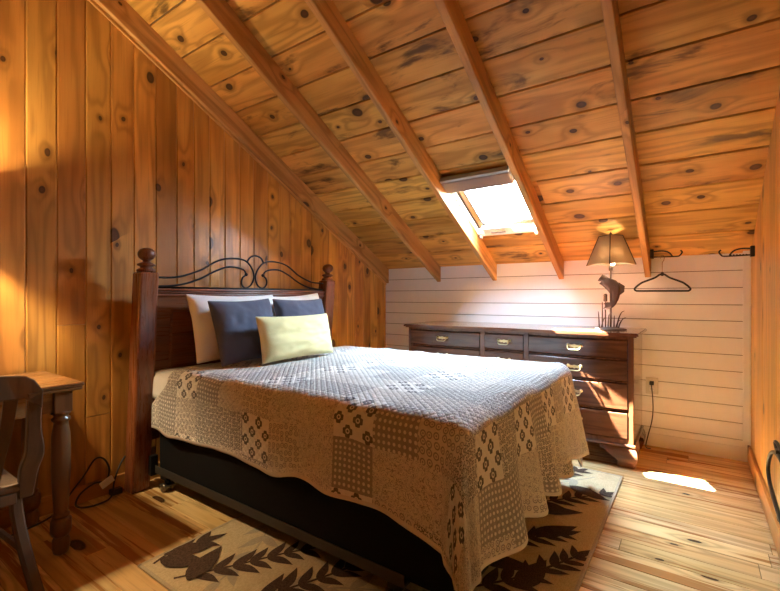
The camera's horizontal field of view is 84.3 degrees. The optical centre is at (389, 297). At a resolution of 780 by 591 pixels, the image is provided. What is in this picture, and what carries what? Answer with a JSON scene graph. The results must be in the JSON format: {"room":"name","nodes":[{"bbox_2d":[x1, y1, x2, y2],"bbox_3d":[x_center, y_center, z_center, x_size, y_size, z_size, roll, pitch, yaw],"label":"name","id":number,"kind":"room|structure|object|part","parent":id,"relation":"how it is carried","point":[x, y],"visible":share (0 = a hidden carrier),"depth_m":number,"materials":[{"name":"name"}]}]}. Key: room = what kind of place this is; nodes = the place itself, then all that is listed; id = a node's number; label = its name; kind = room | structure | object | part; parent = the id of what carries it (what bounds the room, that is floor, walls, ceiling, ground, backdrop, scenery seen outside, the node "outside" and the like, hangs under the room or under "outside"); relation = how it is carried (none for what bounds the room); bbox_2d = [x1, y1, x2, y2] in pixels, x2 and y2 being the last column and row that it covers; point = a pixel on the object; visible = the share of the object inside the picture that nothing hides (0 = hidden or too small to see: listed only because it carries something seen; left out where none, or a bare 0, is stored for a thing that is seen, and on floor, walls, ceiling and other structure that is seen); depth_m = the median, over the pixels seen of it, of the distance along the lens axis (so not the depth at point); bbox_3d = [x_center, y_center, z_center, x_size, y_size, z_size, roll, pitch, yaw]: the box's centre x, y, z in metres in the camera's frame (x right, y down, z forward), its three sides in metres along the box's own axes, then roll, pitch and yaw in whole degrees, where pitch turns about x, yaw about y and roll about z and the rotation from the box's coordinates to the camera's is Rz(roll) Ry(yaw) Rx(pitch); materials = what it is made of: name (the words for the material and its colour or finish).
{"room":"attic bedroom","nodes":[
{"label":"attic bedroom","id":0,"kind":"room"},
{"bbox_2d":[0,0,385,509],"bbox_3d":[-1.745,-0.655,2.351,0.090,3.650,5.979,0,0,35],"label":"wall","id":1,"kind":"structure","parent":0,"point":[104,158],"depth_m":2.45,"materials":[{"name":"brown wood"}]},
{"bbox_2d":[0,461,159,528],"bbox_3d":[-1.686,1.074,2.343,0.016,0.092,5.687,0,0,35],"label":"baseboard","id":2,"kind":"structure","parent":1,"relation":"attached to","point":[45,507],"depth_m":2.33,"materials":[{"name":"brown wood"}]},
{"bbox_2d":[88,0,386,284],"bbox_3d":[-1.108,-1.134,3.164,0.014,2.002,3.696,0,0,35],"label":"trim","id":3,"kind":"structure","parent":1,"relation":"attached to","point":[92,2],"depth_m":3.00,"materials":[{"name":"brown wood"}]},
{"bbox_2d":[0,442,779,590],"bbox_3d":[-0.430,1.150,1.490,3.251,0.060,5.940,0,0,35],"label":"floor","id":4,"kind":"structure","parent":0,"point":[677,520],"depth_m":2.04,"materials":[{"name":"brown wood"}]},
{"bbox_2d":[0,375,44,590],"bbox_3d":[-1.560,0.691,1.457,0.627,0.865,0.535,0,0,35],"label":"desk chair","id":5,"kind":"object","parent":4,"relation":"on","point":[13,490],"visible":1,"depth_m":1.52,"materials":[{"name":"brown wood"}]},
{"bbox_3d":[-1.449,0.715,1.379,0.022,0.040,0.395,0,0,35],"label":"seat rail","id":6,"kind":"part","parent":5,"relation":"part of","materials":[{"name":"brown wood"}]},
{"bbox_3d":[-1.624,0.678,1.501,0.455,0.033,0.433,0,0,35],"label":"seat","id":7,"kind":"part","parent":5,"relation":"part of","materials":[{"name":"brown wood"}]},
{"bbox_3d":[-1.383,0.325,1.333,0.048,0.134,0.494,0,0,35],"label":"rail","id":8,"kind":"part","parent":5,"relation":"part of","materials":[{"name":"brown wood"}]},
{"bbox_3d":[-1.270,0.900,1.516,0.226,0.446,0.041,0,0,24],"label":"leg","id":9,"kind":"part","parent":5,"relation":"part of","materials":[{"name":"brown wood"}]},
{"bbox_2d":[0,371,83,555],"bbox_3d":[-1.918,0.748,1.553,0.507,0.745,1.240,0,0,35],"label":"desk","id":10,"kind":"object","parent":4,"relation":"on","point":[57,389],"visible":0.69,"depth_m":1.87,"materials":[{"name":"brown wood"}]},
{"bbox_3d":[-1.764,0.763,2.117,0.082,0.713,0.082,0,0,35],"label":"leg","id":11,"kind":"part","parent":10,"relation":"part of","materials":[{"name":"brown wood"}]},
{"bbox_3d":[-1.442,0.763,1.890,0.082,0.713,0.082,0,0,35],"label":"leg","id":12,"kind":"part","parent":10,"relation":"part of","materials":[{"name":"brown wood"}]},
{"bbox_2d":[11,456,124,535],"bbox_3d":[-1.664,1.004,2.251,0.097,0.236,0.569,0,0,32],"label":"extension cord","id":13,"kind":"object","parent":4,"relation":"on","point":[117,490],"visible":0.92,"depth_m":2.37,"materials":[{"name":"black plastic"}]},
{"bbox_2d":[124,248,409,590],"bbox_3d":[-0.323,0.411,2.604,1.869,1.417,1.585,0,0,35],"label":"bed","id":14,"kind":"object","parent":4,"relation":"on","point":[161,334],"visible":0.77,"depth_m":2.46,"materials":[{"name":"brown wood"}]},
{"bbox_3d":[-1.429,0.489,2.479,0.205,1.262,0.106,0,0,35],"label":"post","id":15,"kind":"part","parent":14,"relation":"part of","materials":[{"name":"brown wood"}]},
{"bbox_3d":[-1.287,1.052,2.495,0.060,0.067,0.056,0,0,35],"label":"frame leg","id":16,"kind":"part","parent":14,"relation":"part of","materials":[{"name":"black metal"}]},
{"bbox_3d":[-1.177,0.365,2.814,0.080,0.594,0.559,0,0,35],"label":"inset panel","id":17,"kind":"part","parent":14,"relation":"part of","materials":[{"name":"brown wood"}]},
{"bbox_3d":[-1.000,0.417,3.078,0.102,0.845,1.380,0,0,35],"label":"headboard","id":18,"kind":"part","parent":14,"relation":"part of","materials":[{"name":"brown wood"}]},
{"bbox_3d":[-0.964,-0.027,3.056,0.058,0.050,1.385,0,0,35],"label":"rail","id":19,"kind":"part","parent":14,"relation":"part of","materials":[{"name":"brown wood"}]},
{"bbox_3d":[-0.667,1.000,2.039,1.780,0.045,0.040,0,0,35],"label":"rail","id":20,"kind":"part","parent":14,"relation":"part of","materials":[{"name":"metal"}]},
{"bbox_2d":[160,433,489,590],"bbox_3d":[-0.148,0.877,2.541,1.940,0.270,1.437,0,0,35],"label":"box spring","id":21,"kind":"object","parent":14,"relation":"on","point":[369,533],"visible":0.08,"depth_m":1.78,"materials":[{"name":"black fabric"}]},
{"bbox_3d":[-0.142,0.590,2.537,1.955,0.304,1.467,0,0,35],"label":"mattress","id":22,"kind":"object","parent":21,"relation":"on","visible":0},
{"bbox_2d":[152,362,220,398],"bbox_3d":[-0.804,0.501,3.003,0.376,0.160,1.499,0,0,35],"label":"sheet","id":23,"kind":"object","parent":22,"relation":"on","point":[160,379],"visible":0.06,"depth_m":2.46,"materials":[{"name":"white fabric"}]},
{"bbox_2d":[273,293,318,299],"bbox_3d":[-0.670,0.182,3.238,0.172,0.431,0.518,0,0,30],"label":"pillow","id":24,"kind":"object","parent":23,"relation":"on","point":[315,295],"visible":0.09,"depth_m":3.26,"materials":[{"name":"white fabric"}]},
{"bbox_2d":[151,346,588,590],"bbox_3d":[-0.093,0.733,2.485,2.027,0.685,1.612,0,0,35],"label":"quilt","id":25,"kind":"object","parent":22,"relation":"on","point":[458,451],"visible":0.99,"depth_m":1.75,"materials":[{"name":"beige fabric"}]},
{"bbox_2d":[186,294,275,363],"bbox_3d":[-0.958,0.182,2.743,0.198,0.397,0.639,0,0,33],"label":"pillow","id":26,"kind":"object","parent":25,"relation":"on","point":[206,346],"visible":0.27,"depth_m":2.52,"materials":[{"name":"white fabric"}]},
{"bbox_2d":[208,298,272,366],"bbox_3d":[-0.858,0.198,2.605,0.177,0.380,0.465,0,0,33],"label":"throw cushion","id":27,"kind":"object","parent":25,"relation":"on","point":[234,322],"visible":0.79,"depth_m":2.48,"materials":[{"name":"blue fabric"}]},
{"bbox_2d":[256,313,332,363],"bbox_3d":[-0.574,0.246,2.712,0.148,0.267,0.607,0,0,33],"label":"throw cushion","id":28,"kind":"object","parent":25,"relation":"on","point":[281,338],"visible":1,"depth_m":2.61,"materials":[{"name":"yellow fabric"}]},
{"bbox_2d":[272,299,324,316],"bbox_3d":[-0.608,0.196,3.034,0.168,0.369,0.443,0,0,38],"label":"throw cushion","id":29,"kind":"object","parent":25,"relation":"on","point":[283,308],"visible":0.39,"depth_m":2.97,"materials":[{"name":"blue fabric"}]},
{"bbox_3d":[-0.577,0.489,3.688,0.205,1.262,0.106,0,0,35],"label":"post","id":30,"kind":"part","parent":14,"relation":"part of","materials":[{"name":"brown wood"}]},
{"bbox_3d":[0.029,1.047,1.568,0.060,0.058,0.056,0,0,35],"label":"frame leg","id":31,"kind":"part","parent":14,"relation":"part of","materials":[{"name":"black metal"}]},
{"bbox_2d":[138,466,622,590],"bbox_3d":[0.200,1.113,2.232,1.529,0.012,2.164,0,0,35],"label":"area rug","id":32,"kind":"object","parent":4,"relation":"on","point":[243,553],"visible":0.48,"depth_m":1.82,"materials":[{"name":"beige fabric"}]},
{"bbox_2d":[404,321,646,468],"bbox_3d":[1.022,0.677,3.511,1.795,0.886,0.632,0,0,35],"label":"dresser","id":33,"kind":"object","parent":4,"relation":"on","point":[605,366],"visible":0.41,"depth_m":2.96,"materials":[{"name":"brown wood"}]},
{"bbox_3d":[0.426,0.342,3.568,0.108,0.045,0.031,0,0,35],"label":"handle","id":34,"kind":"part","parent":33,"relation":"part of","materials":[{"name":"gold metal"}]},
{"bbox_3d":[0.450,0.487,3.602,0.639,0.135,0.053,0,0,35],"label":"drawer","id":35,"kind":"part","parent":33,"relation":"part of","materials":[{"name":"brown wood"}]},
{"bbox_3d":[0.450,0.344,3.602,0.639,0.121,0.053,0,0,35],"label":"drawer","id":36,"kind":"part","parent":33,"relation":"part of","materials":[{"name":"brown wood"}]},
{"bbox_3d":[0.877,0.487,3.315,0.299,0.135,0.031,0,0,35],"label":"drawer","id":37,"kind":"part","parent":33,"relation":"part of","materials":[{"name":"brown wood"}]},
{"bbox_3d":[0.877,0.344,3.315,0.299,0.121,0.031,0,0,35],"label":"drawer","id":38,"kind":"part","parent":33,"relation":"part of","materials":[{"name":"brown wood"}]},
{"bbox_3d":[0.866,0.342,3.299,0.108,0.045,0.031,0,0,35],"label":"handle","id":39,"kind":"part","parent":33,"relation":"part of","materials":[{"name":"gold metal"}]},
{"bbox_3d":[1.268,0.485,2.974,0.108,0.045,0.031,0,0,35],"label":"handle","id":40,"kind":"part","parent":33,"relation":"part of","materials":[{"name":"gold metal"}]},
{"bbox_3d":[1.268,0.342,2.974,0.108,0.045,0.031,0,0,35],"label":"handle","id":41,"kind":"part","parent":33,"relation":"part of","materials":[{"name":"gold metal"}]},
{"bbox_3d":[1.292,0.487,3.008,0.640,0.135,0.053,0,0,35],"label":"drawer","id":42,"kind":"part","parent":33,"relation":"part of","materials":[{"name":"brown wood"}]},
{"bbox_3d":[1.292,0.344,3.008,0.640,0.121,0.053,0,0,35],"label":"drawer","id":43,"kind":"part","parent":33,"relation":"part of","materials":[{"name":"brown wood"}]},
{"bbox_3d":[1.292,0.656,3.008,0.640,0.173,0.053,0,0,35],"label":"drawer","id":44,"kind":"part","parent":33,"relation":"part of","materials":[{"name":"brown wood"}]},
{"bbox_3d":[1.292,0.846,3.008,0.640,0.174,0.053,0,0,35],"label":"drawer","id":45,"kind":"part","parent":33,"relation":"part of","materials":[{"name":"brown wood"}]},
{"bbox_2d":[586,232,635,330],"bbox_3d":[1.583,-0.116,3.093,0.230,0.698,0.230,0,0,-16],"label":"table lamp","id":46,"kind":"object","parent":33,"relation":"on","point":[610,250],"visible":1,"depth_m":3.06,"materials":[{"name":"brown metal"}]},
{"bbox_3d":[1.583,-0.334,3.093,0.223,0.211,0.223,0,0,-16],"label":"lamp shade","id":47,"kind":"part","parent":46,"relation":"part of","materials":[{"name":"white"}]},
{"bbox_3d":[1.583,-0.335,3.093,0.230,0.214,0.230,0,0,-16],"label":"shade trim","id":48,"kind":"part","parent":46,"relation":"part of","materials":[{"name":"brown fabric"}]},
{"bbox_3d":[1.028,0.975,3.519,1.759,0.020,0.594,0,0,35],"label":"moulding","id":49,"kind":"part","parent":33,"relation":"part of","materials":[{"name":"brown wood"}]},
{"bbox_2d":[125,0,779,268],"bbox_3d":[0.141,-1.310,2.302,3.109,2.034,3.759,0,0,35],"label":"ceiling","id":50,"kind":"structure","parent":0,"point":[703,76],"depth_m":2.46,"materials":[{"name":"brown wood"}]},
{"bbox_2d":[94,0,388,282],"bbox_3d":[-1.090,-1.214,3.166,0.041,2.126,3.680,0,0,35],"label":"rafter","id":51,"kind":"object","parent":50,"relation":"attached to","point":[120,11],"visible":1,"depth_m":3.06,"materials":[{"name":"brown wood"}]},
{"bbox_2d":[195,0,440,281],"bbox_3d":[-0.572,-1.215,2.801,0.041,2.124,3.680,0,0,35],"label":"rafter","id":52,"kind":"object","parent":50,"relation":"attached to","point":[220,12],"visible":1,"depth_m":2.81,"materials":[{"name":"brown wood"}]},
{"bbox_2d":[305,0,496,280],"bbox_3d":[-0.096,-1.214,2.466,0.041,2.125,3.680,0,0,35],"label":"rafter","id":53,"kind":"object","parent":50,"relation":"attached to","point":[326,12],"visible":0.98,"depth_m":2.60,"materials":[{"name":"brown wood"}]},
{"bbox_2d":[440,166,537,238],"bbox_3d":[0.781,-0.705,3.203,0.543,0.442,0.730,0,0,35],"label":"window","id":54,"kind":"structure","parent":50,"relation":"attached to","point":[458,185],"depth_m":3.29,"materials":[{"name":"white paint"}]},
{"bbox_3d":[0.566,-0.830,2.930,0.500,0.043,0.037,0,0,35],"label":"rail","id":55,"kind":"part","parent":54,"relation":"part of","materials":[{"name":"grey metal"}]},
{"bbox_3d":[0.802,-0.717,3.232,0.543,0.418,0.658,0,0,35],"label":"frame","id":56,"kind":"part","parent":54,"relation":"part of","materials":[{"name":"white paint"}]},
{"bbox_3d":[0.804,-0.749,3.226,0.513,0.345,0.592,0,0,35],"label":"sash","id":57,"kind":"part","parent":54,"relation":"part of","materials":[{"name":"brown wood"}]},
{"bbox_2d":[434,0,563,278],"bbox_3d":[0.383,-1.214,2.128,0.041,2.125,3.680,0,0,35],"label":"rafter","id":58,"kind":"object","parent":50,"relation":"attached to","point":[450,11],"visible":1,"depth_m":2.39,"materials":[{"name":"brown wood"}]},
{"bbox_2d":[600,0,650,276],"bbox_3d":[0.897,-1.214,1.766,0.041,2.126,3.680,0,0,35],"label":"rafter","id":59,"kind":"object","parent":50,"relation":"attached to","point":[610,11],"visible":0.99,"depth_m":2.15,"materials":[{"name":"brown wood"}]},
{"bbox_2d":[650,249,682,258],"bbox_3d":[1.998,-0.316,3.119,0.200,0.068,0.040,0,0,35],"label":"wall hook","id":60,"kind":"object","parent":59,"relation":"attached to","point":[652,251],"visible":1,"depth_m":3.14,"materials":[{"name":"metal"}]},
{"bbox_3d":[1.925,-0.316,3.170,0.022,0.068,0.040,0,0,35],"label":"wall plate","id":61,"kind":"part","parent":60,"relation":"part of","materials":[{"name":"metal"}]},
{"bbox_2d":[634,255,690,291],"bbox_3d":[1.978,-0.172,3.132,0.389,0.267,0.025,0,0,8],"label":"hanger","id":62,"kind":"object","parent":60,"relation":"hanging from","point":[662,273],"visible":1,"depth_m":3.13,"materials":[{"name":"black metal"}]},
{"bbox_2d":[386,253,750,445],"bbox_3d":[1.209,0.365,3.816,3.111,1.550,0.030,0,0,35],"label":"wall","id":63,"kind":"structure","parent":0,"point":[692,342],"depth_m":3.26,"materials":[{"name":"white paint"}]},
{"bbox_2d":[645,381,653,448],"bbox_3d":[1.934,0.875,3.215,0.053,0.489,0.090,0,0,35],"label":"lamp cord","id":64,"kind":"object","parent":63,"relation":"attached to","point":[651,383],"visible":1,"depth_m":3.23,"materials":[{"name":"black plastic"}]},
{"bbox_2d":[646,377,657,394],"bbox_3d":[1.975,0.668,3.251,0.080,0.124,0.016,0,0,35],"label":"wall outlet","id":65,"kind":"object","parent":63,"relation":"attached to","point":[648,379],"visible":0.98,"depth_m":3.25,"materials":[{"name":"white plastic"}]},
{"bbox_2d":[644,426,747,461],"bbox_3d":[1.191,1.050,3.805,3.035,0.140,0.018,0,0,35],"label":"baseboard","id":66,"kind":"structure","parent":63,"relation":"attached to","point":[734,449],"depth_m":3.08,"materials":[{"name":"white paint"}]},
{"bbox_2d":[743,251,750,442],"bbox_3d":[2.426,0.318,2.932,0.042,1.335,0.022,0,0,35],"label":"trim","id":67,"kind":"structure","parent":63,"relation":"attached to","point":[746,259],"depth_m":2.92,"materials":[{"name":"white paint"}]},
{"bbox_2d":[751,88,779,508],"bbox_3d":[0.780,-0.655,0.481,0.090,3.650,6.117,0,0,35],"label":"wall","id":68,"kind":"structure","parent":0,"point":[765,265],"depth_m":2.27,"materials":[{"name":"brown wood"}]},
{"bbox_2d":[718,246,754,256],"bbox_3d":[2.239,-0.292,2.790,0.185,0.068,0.040,0,0,35],"label":"wall hook","id":69,"kind":"object","parent":68,"relation":"attached to","point":[752,248],"visible":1,"depth_m":2.77,"materials":[{"name":"metal"}]},
{"bbox_3d":[2.305,-0.292,2.743,0.022,0.068,0.040,0,0,35],"label":"wall plate","id":70,"kind":"part","parent":69,"relation":"part of","materials":[{"name":"metal"}]},
{"bbox_2d":[747,445,779,559],"bbox_3d":[0.797,1.062,0.600,0.018,0.115,5.699,0,0,35],"label":"baseboard","id":71,"kind":"structure","parent":68,"relation":"attached to","point":[766,502],"depth_m":2.21,"materials":[{"name":"brown wood"}]},
{"bbox_2d":[766,440,779,523],"bbox_3d":[1.723,0.796,1.919,0.024,0.322,0.527,0,0,35],"label":"scroll","id":72,"kind":"object","parent":68,"relation":"attached to","point":[776,452],"visible":1,"depth_m":1.97,"materials":[{"name":"black metal"}]}
]}

